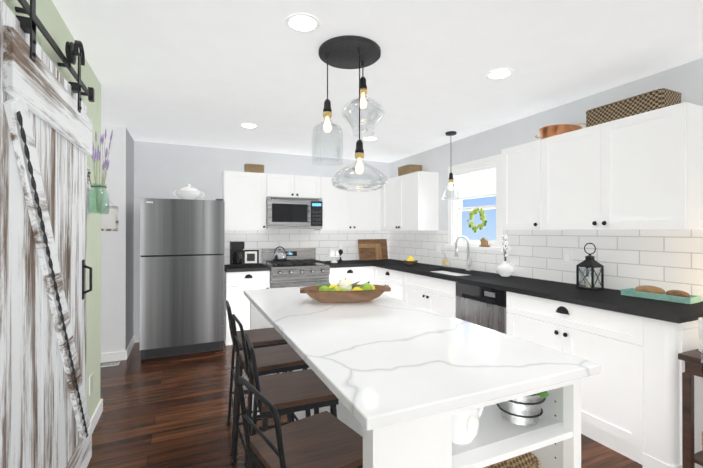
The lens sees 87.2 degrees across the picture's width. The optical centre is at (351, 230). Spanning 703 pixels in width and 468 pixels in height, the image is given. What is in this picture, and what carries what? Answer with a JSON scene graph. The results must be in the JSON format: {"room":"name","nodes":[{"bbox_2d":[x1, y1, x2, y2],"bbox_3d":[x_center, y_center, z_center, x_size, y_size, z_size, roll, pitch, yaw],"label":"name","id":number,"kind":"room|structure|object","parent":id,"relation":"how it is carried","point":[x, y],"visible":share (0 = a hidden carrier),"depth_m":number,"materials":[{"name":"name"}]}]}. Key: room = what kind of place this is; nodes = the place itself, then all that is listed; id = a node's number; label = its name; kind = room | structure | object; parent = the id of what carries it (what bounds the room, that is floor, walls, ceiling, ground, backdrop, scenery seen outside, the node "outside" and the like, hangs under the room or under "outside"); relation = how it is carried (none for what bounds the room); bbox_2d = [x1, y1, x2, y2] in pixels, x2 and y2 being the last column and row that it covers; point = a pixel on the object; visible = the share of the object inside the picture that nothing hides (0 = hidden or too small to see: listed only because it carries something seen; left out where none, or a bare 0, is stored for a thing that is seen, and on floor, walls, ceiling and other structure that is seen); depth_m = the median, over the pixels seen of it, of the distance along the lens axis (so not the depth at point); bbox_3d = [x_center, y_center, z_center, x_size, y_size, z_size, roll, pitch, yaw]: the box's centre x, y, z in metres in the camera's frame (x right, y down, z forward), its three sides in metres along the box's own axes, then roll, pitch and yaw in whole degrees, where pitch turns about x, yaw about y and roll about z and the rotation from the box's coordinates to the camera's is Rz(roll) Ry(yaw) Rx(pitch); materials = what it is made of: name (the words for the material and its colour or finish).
{"room":"kitchen","nodes":[
{"label":"kitchen","id":0,"kind":"room"},
{"bbox_2d":[3,0,100,418],"bbox_3d":[-1.643,0.129,0.245,1.620,2.460,4.820,0,0,-24],"label":"wall","id":1,"kind":"structure","parent":0,"point":[50,19],"depth_m":2.48,"materials":[{"name":"green paint"}]},
{"bbox_2d":[0,0,93,467],"bbox_3d":[-0.971,0.183,0.857,0.106,2.287,3.190,0,0,-24],"label":"barn door","id":2,"kind":"structure","parent":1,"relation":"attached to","point":[45,134],"depth_m":1.45,"materials":[{"name":"wood"}]},
{"bbox_2d":[89,373,92,394],"bbox_3d":[-1.752,1.036,2.482,0.006,0.120,0.080,0,0,-24],"label":"electrical outlet plate","id":3,"kind":"object","parent":1,"relation":"attached to","point":[90,383],"visible":0.98,"depth_m":2.48,"materials":[{"name":"white plastic"}]},
{"bbox_2d":[89,353,105,432],"bbox_3d":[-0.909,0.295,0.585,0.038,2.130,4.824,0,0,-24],"label":"baseboard","id":4,"kind":"structure","parent":1,"relation":"attached to","point":[95,417],"depth_m":2.65,"materials":[{"name":"white wood"}]},
{"bbox_2d":[87,129,112,218],"bbox_3d":[-1.632,-0.368,2.390,0.147,0.588,0.229,0,0,-24],"label":"jar","id":5,"kind":"object","parent":1,"relation":"attached to","point":[102,186],"visible":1,"depth_m":2.36,"materials":[{"name":"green glass"}]},
{"bbox_2d":[101,125,133,352],"bbox_3d":[-3.289,0.141,3.934,1.621,2.460,0.781,0,0,-24],"label":"wall","id":6,"kind":"structure","parent":0,"point":[117,290],"depth_m":3.88,"materials":[{"name":"grey paint"}]},
{"bbox_2d":[101,200,118,230],"bbox_3d":[-2.538,-0.165,3.833,0.200,0.351,0.017,0,0,-24],"label":"picture frame","id":7,"kind":"object","parent":6,"relation":"attached to","point":[110,221],"visible":0.56,"depth_m":3.84,"materials":[{"name":"paper"}]},
{"bbox_2d":[106,349,127,361],"bbox_3d":[-3.117,1.322,3.573,1.624,0.095,0.013,0,0,-24],"label":"baseboard","id":8,"kind":"structure","parent":6,"relation":"attached to","point":[112,357],"depth_m":3.86,"materials":[{"name":"white wood"}]},
{"bbox_2d":[134,141,389,342],"bbox_3d":[-0.981,0.145,5.311,3.721,2.460,0.149,0,0,-24],"label":"wall","id":9,"kind":"structure","parent":0,"point":[163,171],"depth_m":4.94,"materials":[{"name":"grey paint"}]},
{"bbox_2d":[127,335,134,355],"bbox_3d":[-2.517,1.324,4.204,0.013,0.095,0.630,0,0,-24],"label":"baseboard","id":10,"kind":"structure","parent":9,"relation":"attached to","point":[132,341],"depth_m":4.23,"materials":[{"name":"white wood"}]},
{"bbox_2d":[222,171,265,229],"bbox_3d":[-1.419,-0.371,4.870,0.530,0.750,0.315,0,0,-24],"label":"upper cabinet","id":11,"kind":"object","parent":9,"relation":"attached to","point":[245,195],"depth_m":4.73,"materials":[{"name":"white wood"}]},
{"bbox_2d":[244,164,264,172],"bbox_3d":[-1.295,-0.805,4.915,0.257,0.117,0.185,0,0,-24],"label":"basket","id":12,"kind":"object","parent":11,"relation":"on","point":[256,168],"visible":0.88,"depth_m":4.84,"materials":[{"name":"brown wicker"}]},
{"bbox_2d":[266,173,321,197],"bbox_3d":[-0.833,-0.593,5.132,0.745,0.305,0.315,0,0,-24],"label":"upper cabinet","id":13,"kind":"object","parent":9,"relation":"attached to","point":[277,185],"depth_m":4.98,"materials":[{"name":"white wood"}]},
{"bbox_2d":[266,196,322,228],"bbox_3d":[-0.809,-0.228,5.077,0.744,0.415,0.432,0,0,-24],"label":"microwave","id":14,"kind":"object","parent":13,"relation":"attached to","point":[292,213],"visible":1,"depth_m":4.91,"materials":[{"name":"silver metal"}]},
{"bbox_2d":[338,242,342,249],"bbox_3d":[-0.163,0.246,5.589,0.080,0.120,0.008,0,0,-24],"label":"electrical outlet plate","id":15,"kind":"object","parent":9,"relation":"attached to","point":[340,245],"visible":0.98,"depth_m":5.58,"materials":[{"name":"white plastic"}]},
{"bbox_2d":[314,177,379,230],"bbox_3d":[-0.058,-0.369,5.478,0.945,0.750,0.315,0,0,-24],"label":"upper cabinet","id":16,"kind":"object","parent":9,"relation":"attached to","point":[342,210],"depth_m":5.32,"materials":[{"name":"white wood"}]},
{"bbox_2d":[87,341,642,467],"bbox_3d":[-0.392,1.394,1.829,5.480,0.060,6.980,0,0,-24],"label":"floor","id":17,"kind":"structure","parent":0,"point":[167,412],"depth_m":2.68,"materials":[{"name":"brown wood"}]},
{"bbox_2d":[101,362,119,366],"bbox_3d":[-2.451,1.366,3.757,0.150,0.008,0.100,0,0,-24],"label":"floor vent","id":18,"kind":"object","parent":17,"relation":"in","point":[110,364],"visible":0.96,"depth_m":3.75,"materials":[{"name":"white metal"}]},
{"bbox_2d":[139,198,224,359],"bbox_3d":[-1.970,0.511,4.343,0.835,1.723,0.767,0,0,-24],"label":"refrigerator","id":19,"kind":"object","parent":17,"relation":"on","point":[182,252],"visible":1,"depth_m":3.99,"materials":[{"name":"silver metal"}]},
{"bbox_2d":[172,184,204,199],"bbox_3d":[-1.924,-0.438,4.360,0.356,0.208,0.270,0,0,-24],"label":"tureen","id":20,"kind":"object","parent":19,"relation":"on","point":[189,192],"visible":0.77,"depth_m":4.28,"materials":[{"name":"ceramic"}]},
{"bbox_2d":[224,271,269,345],"bbox_3d":[-1.364,0.936,4.725,0.514,0.876,0.617,0,0,-24],"label":"base cabinet","id":21,"kind":"object","parent":17,"relation":"on","point":[238,280],"depth_m":4.42,"materials":[{"name":"white wood"}]},
{"bbox_2d":[224,263,270,270],"bbox_3d":[-1.358,0.479,4.711,0.518,0.038,0.634,0,0,-24],"label":"countertop","id":22,"kind":"structure","parent":21,"relation":"on","point":[260,267],"depth_m":4.51,"materials":[{"name":"black stone"}]},
{"bbox_2d":[230,241,244,266],"bbox_3d":[-1.460,0.304,4.717,0.160,0.310,0.240,0,0,-24],"label":"coffee maker","id":23,"kind":"object","parent":22,"relation":"on","point":[236,252],"visible":1,"depth_m":4.66,"materials":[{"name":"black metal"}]},
{"bbox_2d":[243,250,258,264],"bbox_3d":[-1.324,0.360,4.860,0.200,0.198,0.053,0,0,-12],"label":"frame","id":24,"kind":"object","parent":22,"relation":"on","point":[250,257],"visible":0.92,"depth_m":4.85,"materials":[{"name":"wood"}]},
{"bbox_2d":[226,300,289,453],"bbox_3d":[-0.632,0.926,2.501,0.413,0.885,0.418,0,0,-24],"label":"stool","id":25,"kind":"object","parent":17,"relation":"on","point":[264,337],"visible":0.44,"depth_m":2.41,"materials":[{"name":"black metal"}]},
{"bbox_2d":[231,314,310,467],"bbox_3d":[-0.452,0.924,2.099,0.413,0.885,0.418,0,0,-24],"label":"stool","id":26,"kind":"object","parent":17,"relation":"on","point":[278,359],"visible":0.62,"depth_m":2.03,"materials":[{"name":"black metal"}]},
{"bbox_2d":[245,333,338,466],"bbox_3d":[-0.268,0.923,1.689,0.418,0.885,0.424,0,0,-24],"label":"stool","id":27,"kind":"object","parent":17,"relation":"on","point":[293,391],"visible":0.71,"depth_m":1.61,"materials":[{"name":"brown wood"}]},
{"bbox_2d":[262,248,329,288],"bbox_3d":[-0.751,0.817,4.927,0.758,1.115,0.703,0,0,-24],"label":"gas range","id":28,"kind":"object","parent":17,"relation":"on","point":[300,267],"visible":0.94,"depth_m":4.74,"materials":[{"name":"silver metal"}]},
{"bbox_2d":[273,246,290,260],"bbox_3d":[-0.938,0.317,4.978,0.246,0.197,0.190,0,0,-24],"label":"tea kettle","id":29,"kind":"object","parent":28,"relation":"on","point":[279,255],"visible":1,"depth_m":4.91,"materials":[{"name":"silver metal"}]},
{"bbox_2d":[237,376,362,467],"bbox_3d":[-0.133,0.922,1.223,0.402,0.885,0.405,0,0,-36],"label":"stool","id":30,"kind":"object","parent":17,"relation":"on","point":[325,439],"visible":0.85,"depth_m":1.20,"materials":[{"name":"brown wood"}]},
{"bbox_2d":[329,267,371,284],"bbox_3d":[-0.145,0.937,5.269,0.616,0.876,0.617,0,0,-24],"label":"base cabinet","id":31,"kind":"object","parent":17,"relation":"on","point":[362,274],"depth_m":5.00,"materials":[{"name":"white wood"}]},
{"bbox_2d":[322,259,403,266],"bbox_3d":[0.160,0.481,5.389,1.272,0.038,0.634,0,0,-24],"label":"countertop","id":32,"kind":"structure","parent":31,"relation":"on","point":[345,263],"depth_m":5.25,"materials":[{"name":"black stone"}]},
{"bbox_2d":[326,250,341,262],"bbox_3d":[-0.247,0.369,5.237,0.240,0.184,0.240,0,0,-24],"label":"cake stand","id":33,"kind":"object","parent":32,"relation":"on","point":[332,254],"visible":1,"depth_m":5.21,"materials":[{"name":"white ceramic"}]},
{"bbox_2d":[338,249,342,260],"bbox_3d":[-0.164,0.374,5.493,0.080,0.175,0.064,0,0,-24],"label":"smart speaker","id":34,"kind":"object","parent":32,"relation":"on","point":[340,251],"visible":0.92,"depth_m":5.47},
{"bbox_2d":[358,239,387,259],"bbox_3d":[0.343,0.302,5.736,0.515,0.318,0.128,0,0,-24],"label":"cutting boards","id":35,"kind":"object","parent":32,"relation":"on","point":[372,249],"visible":0.96,"depth_m":5.72,"materials":[{"name":"brown wood"}]},
{"bbox_2d":[372,267,373,284],"bbox_3d":[0.406,0.938,5.515,0.715,0.876,0.617,0,0,-24],"label":"base cabinet","id":36,"kind":"object","parent":17,"relation":"on","point":[372,267],"depth_m":5.15,"materials":[{"name":"white wood"}]},
{"bbox_2d":[374,267,396,298],"bbox_3d":[0.760,0.936,4.857,0.624,0.876,0.820,0,0,-24],"label":"base cabinet","id":37,"kind":"object","parent":17,"relation":"on","point":[381,277],"depth_m":4.77,"materials":[{"name":"white wood"}]},
{"bbox_2d":[244,284,599,467],"bbox_3d":[0.009,0.907,1.999,0.870,0.916,2.080,0,0,-24],"label":"kitchen island","id":38,"kind":"object","parent":17,"relation":"on","point":[403,381],"visible":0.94,"depth_m":1.24,"materials":[{"name":"stone"}]},
{"bbox_2d":[300,278,390,302],"bbox_3d":[-0.038,0.378,2.341,0.569,0.143,0.312,0,0,-24],"label":"bowl","id":39,"kind":"object","parent":38,"relation":"on","point":[345,290],"visible":1,"depth_m":2.27,"materials":[{"name":"brown wood"}]},
{"bbox_2d":[452,407,483,444],"bbox_3d":[0.366,0.583,1.203,0.174,0.186,0.132,0,0,-24],"label":"pitcher","id":40,"kind":"object","parent":38,"relation":"on","point":[465,426],"visible":0.38,"depth_m":1.15,"materials":[{"name":"white ceramic"}]},
{"bbox_2d":[484,452,540,467],"bbox_3d":[0.445,0.888,1.306,0.403,0.186,0.291,0,0,-24],"label":"basket","id":41,"kind":"object","parent":38,"relation":"on","point":[528,460],"visible":0.12,"depth_m":1.35,"materials":[{"name":"beige wicker"}]},
{"bbox_2d":[497,391,548,425],"bbox_3d":[0.612,0.590,1.334,0.190,0.174,0.184,0,0,-24],"label":"potted plant","id":42,"kind":"object","parent":38,"relation":"on","point":[524,411],"visible":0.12,"depth_m":1.27,"materials":[{"name":"metal"}]},
{"bbox_2d":[397,271,464,315],"bbox_3d":[1.080,0.934,4.141,0.624,0.876,1.005,0,0,-24],"label":"base cabinet","id":43,"kind":"object","parent":17,"relation":"on","point":[419,290],"depth_m":4.06,"materials":[{"name":"white wood"}]},
{"bbox_2d":[449,283,500,331],"bbox_3d":[1.409,0.932,3.404,0.624,0.876,0.739,0,0,-24],"label":"dishwasher","id":44,"kind":"object","parent":17,"relation":"on","point":[481,306],"depth_m":3.30,"materials":[{"name":"silver metal"}]},
{"bbox_2d":[501,291,702,467],"bbox_3d":[1.736,0.929,2.672,0.624,0.876,0.992,0,0,-24],"label":"base cabinet","id":45,"kind":"object","parent":17,"relation":"on","point":[631,394],"depth_m":2.20,"materials":[{"name":"white wood"}]},
{"bbox_2d":[373,263,702,322],"bbox_3d":[1.289,0.475,3.641,0.634,0.037,3.474,0,0,-24],"label":"countertop","id":46,"kind":"structure","parent":45,"relation":"on","point":[606,299],"depth_m":2.67,"materials":[{"name":"black stone"}]},
{"bbox_2d":[403,256,417,264],"bbox_3d":[0.786,0.403,4.910,0.196,0.114,0.196,0,0,-24],"label":"lemon bowl","id":47,"kind":"object","parent":46,"relation":"on","point":[410,260],"visible":1,"depth_m":4.86,"materials":[{"name":"yellow food"}]},
{"bbox_2d":[442,253,447,266],"bbox_3d":[1.149,0.369,4.546,0.067,0.179,0.065,0,0,-24],"label":"soap bottle","id":48,"kind":"object","parent":46,"relation":"on","point":[444,262],"visible":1,"depth_m":4.53,"materials":[{"name":"clear glass"}]},
{"bbox_2d":[454,235,471,270],"bbox_3d":[1.263,0.259,4.144,0.219,0.397,0.104,0,0,-24],"label":"kitchen faucet","id":49,"kind":"object","parent":46,"relation":"on","point":[468,264],"depth_m":4.18,"materials":[{"name":"silver metal"}]},
{"bbox_2d":[496,235,514,276],"bbox_3d":[1.524,0.249,3.636,0.178,0.412,0.206,0,0,-24],"label":"vase","id":50,"kind":"object","parent":46,"relation":"on","point":[504,268],"visible":1,"depth_m":3.61,"materials":[{"name":"white ceramic"}]},
{"bbox_2d":[576,243,603,290],"bbox_3d":[1.832,0.275,2.836,0.132,0.356,0.132,0,0,-24],"label":"lantern","id":51,"kind":"object","parent":46,"relation":"on","point":[587,263],"visible":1,"depth_m":2.81,"materials":[{"name":"metal"}]},
{"bbox_2d":[621,285,700,303],"bbox_3d":[2.034,0.413,2.444,0.150,0.077,0.380,0,0,-28],"label":"tray","id":52,"kind":"object","parent":46,"relation":"on","point":[655,293],"visible":1,"depth_m":2.39,"materials":[{"name":"teal wood"}]},
{"bbox_2d":[678,349,702,467],"bbox_3d":[1.929,0.997,1.782,0.400,0.735,0.400,0,0,-24],"label":"side table","id":53,"kind":"object","parent":17,"relation":"on","point":[692,360],"visible":1,"depth_m":1.85,"materials":[{"name":"brown wood"}]},
{"bbox_2d":[698,317,702,351],"bbox_3d":[1.887,0.507,1.880,0.176,0.242,0.176,0,0,-24],"label":"vase","id":54,"kind":"object","parent":53,"relation":"on","point":[700,334],"visible":1,"depth_m":1.91,"materials":[{"name":"white ceramic"}]},
{"bbox_2d":[701,350,702,448],"bbox_3d":[1.535,0.867,1.241,0.553,0.991,0.631,0,0,40],"label":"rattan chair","id":55,"kind":"object","parent":17,"relation":"on","point":[702,372],"visible":1,"depth_m":1.22,"materials":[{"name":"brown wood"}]},
{"bbox_2d":[52,0,702,162],"bbox_3d":[-0.392,-1.126,1.837,5.480,0.060,6.980,0,0,-24],"label":"ceiling","id":56,"kind":"structure","parent":0,"point":[209,73],"depth_m":2.41,"materials":[{"name":"white paint"}]},
{"bbox_2d":[240,123,257,127],"bbox_3d":[-1.069,-1.085,3.845,0.184,0.007,0.184,0,0,-24],"label":"recessed light","id":57,"kind":"object","parent":56,"relation":"in","point":[247,125],"visible":1,"depth_m":3.83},
{"bbox_2d":[285,13,319,32],"bbox_3d":[-0.257,-1.091,1.952,0.184,0.007,0.184,0,0,-24],"label":"recessed light","id":58,"kind":"object","parent":56,"relation":"in","point":[302,23],"visible":1,"depth_m":1.95,"materials":[{"name":"white"}]},
{"bbox_2d":[312,35,387,191],"bbox_3d":[0.012,-0.663,2.219,0.473,0.862,0.469,0,0,-24],"label":"pendant light","id":59,"kind":"object","parent":56,"relation":"hanging from","point":[349,52],"visible":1,"depth_m":2.21,"materials":[{"name":"glass"}]},
{"bbox_2d":[363,137,377,140],"bbox_3d":[0.221,-1.083,4.389,0.184,0.007,0.184,0,0,-24],"label":"recessed light","id":60,"kind":"object","parent":56,"relation":"in","point":[369,138],"visible":1,"depth_m":4.37,"materials":[{"name":"white"}]},
{"bbox_2d":[442,131,459,199],"bbox_3d":[1.109,-0.716,4.116,0.208,0.743,0.208,0,0,-24],"label":"light","id":61,"kind":"object","parent":56,"relation":"hanging from","point":[450,180],"visible":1,"depth_m":4.10,"materials":[{"name":"glass"}]},
{"bbox_2d":[486,68,513,79],"bbox_3d":[1.038,-1.089,2.585,0.184,0.007,0.184,0,0,-24],"label":"recessed light","id":62,"kind":"object","parent":56,"relation":"in","point":[499,74],"visible":1,"depth_m":2.58,"materials":[{"name":"white"}]},
{"bbox_2d":[390,58,702,301],"bbox_3d":[2.042,0.138,2.919,0.149,2.460,6.700,0,0,-24],"label":"wall","id":63,"kind":"structure","parent":0,"point":[666,260],"depth_m":3.15,"materials":[{"name":"white tile"}]},
{"bbox_2d":[380,181,381,229],"bbox_3d":[0.552,-0.368,5.708,0.315,0.750,0.389,0,0,-24],"label":"upper cabinet","id":64,"kind":"object","parent":63,"relation":"attached to","point":[380,181],"depth_m":5.62,"materials":[{"name":"white wood"}]},
{"bbox_2d":[382,171,438,229],"bbox_3d":[0.797,-0.370,5.158,0.315,0.750,0.940,0,0,-24],"label":"upper cabinet","id":65,"kind":"object","parent":63,"relation":"attached to","point":[410,201],"depth_m":4.81,"materials":[{"name":"white wood"}]},
{"bbox_2d":[398,164,421,175],"bbox_3d":[0.808,-0.812,5.109,0.237,0.132,0.340,0,0,-24],"label":"basket","id":66,"kind":"object","parent":65,"relation":"on","point":[407,169],"visible":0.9,"depth_m":4.98,"materials":[{"name":"brown wicker"}]},
{"bbox_2d":[436,244,439,253],"bbox_3d":[1.122,0.244,4.786,0.008,0.120,0.080,0,0,-24],"label":"electrical outlet plate","id":67,"kind":"object","parent":63,"relation":"attached to","point":[438,248],"visible":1,"depth_m":4.78,"materials":[{"name":"white plastic"}]},
{"bbox_2d":[445,154,501,250],"bbox_3d":[1.423,-0.285,4.233,0.170,1.005,0.890,0,0,-24],"label":"window","id":68,"kind":"structure","parent":63,"relation":"in","point":[455,208],"depth_m":4.27,"materials":[{"name":"white wood"}]},
{"bbox_2d":[455,165,495,199],"bbox_3d":[1.419,-0.532,4.231,0.036,0.329,0.672,0,0,-24],"label":"window shade","id":69,"kind":"object","parent":68,"relation":"attached to","point":[476,183],"visible":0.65,"depth_m":4.19,"materials":[{"name":"white fabric"}]},
{"bbox_2d":[467,208,486,232],"bbox_3d":[1.425,-0.108,4.196,0.049,0.284,0.290,0,0,-24],"label":"wreath","id":70,"kind":"object","parent":68,"relation":"hanging from","point":[482,218],"visible":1,"depth_m":4.17,"materials":[{"name":"green plant"}]},
{"bbox_2d":[479,237,489,246],"bbox_3d":[1.450,0.129,4.024,0.040,0.105,0.120,0,0,-24],"label":"house","id":71,"kind":"object","parent":68,"relation":"on","point":[484,241],"visible":1,"depth_m":4.00,"materials":[{"name":"brown wood"}]},
{"bbox_2d":[501,142,529,229],"bbox_3d":[1.636,-0.376,3.279,0.315,0.750,0.486,0,0,-24],"label":"upper cabinet","id":72,"kind":"object","parent":63,"relation":"attached to","point":[515,160],"depth_m":3.30,"materials":[{"name":"white wood"}]},
{"bbox_2d":[563,251,571,264],"bbox_3d":[1.848,0.239,3.161,0.008,0.120,0.080,0,0,-24],"label":"electrical outlet plate","id":73,"kind":"object","parent":63,"relation":"attached to","point":[567,257],"visible":1,"depth_m":3.16,"materials":[{"name":"white plastic"}]},
{"bbox_2d":[530,102,702,229],"bbox_3d":[1.893,-0.378,2.702,0.315,0.750,1.032,0,0,-24],"label":"upper cabinet","id":74,"kind":"object","parent":63,"relation":"attached to","point":[643,171],"depth_m":2.47,"materials":[{"name":"white wood"}]},
{"bbox_2d":[535,123,585,138],"bbox_3d":[1.744,-0.797,3.085,0.380,0.090,0.462,0,0,-24],"label":"copper pan","id":75,"kind":"object","parent":74,"relation":"on","point":[551,131],"visible":0.56,"depth_m":2.97,"materials":[{"name":"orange metal"}]},
{"bbox_2d":[586,88,681,127],"bbox_3d":[1.956,-0.823,2.588,0.250,0.137,0.510,0,0,-24],"label":"basket","id":76,"kind":"object","parent":74,"relation":"on","point":[646,102],"visible":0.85,"depth_m":2.46,"materials":[{"name":"brown wicker"}]},
{"label":"outside","id":77,"kind":"structure","parent":0,"visible":0},
{"bbox_2d":[461,196,495,240],"bbox_3d":[5.815,-3.622,6.094,8.600,14.000,24.000,0,0,-24],"label":"sky","id":78,"kind":"structure","parent":77,"point":[488,231],"depth_m":16.55,"materials":[{"name":"blue"}]}
]}

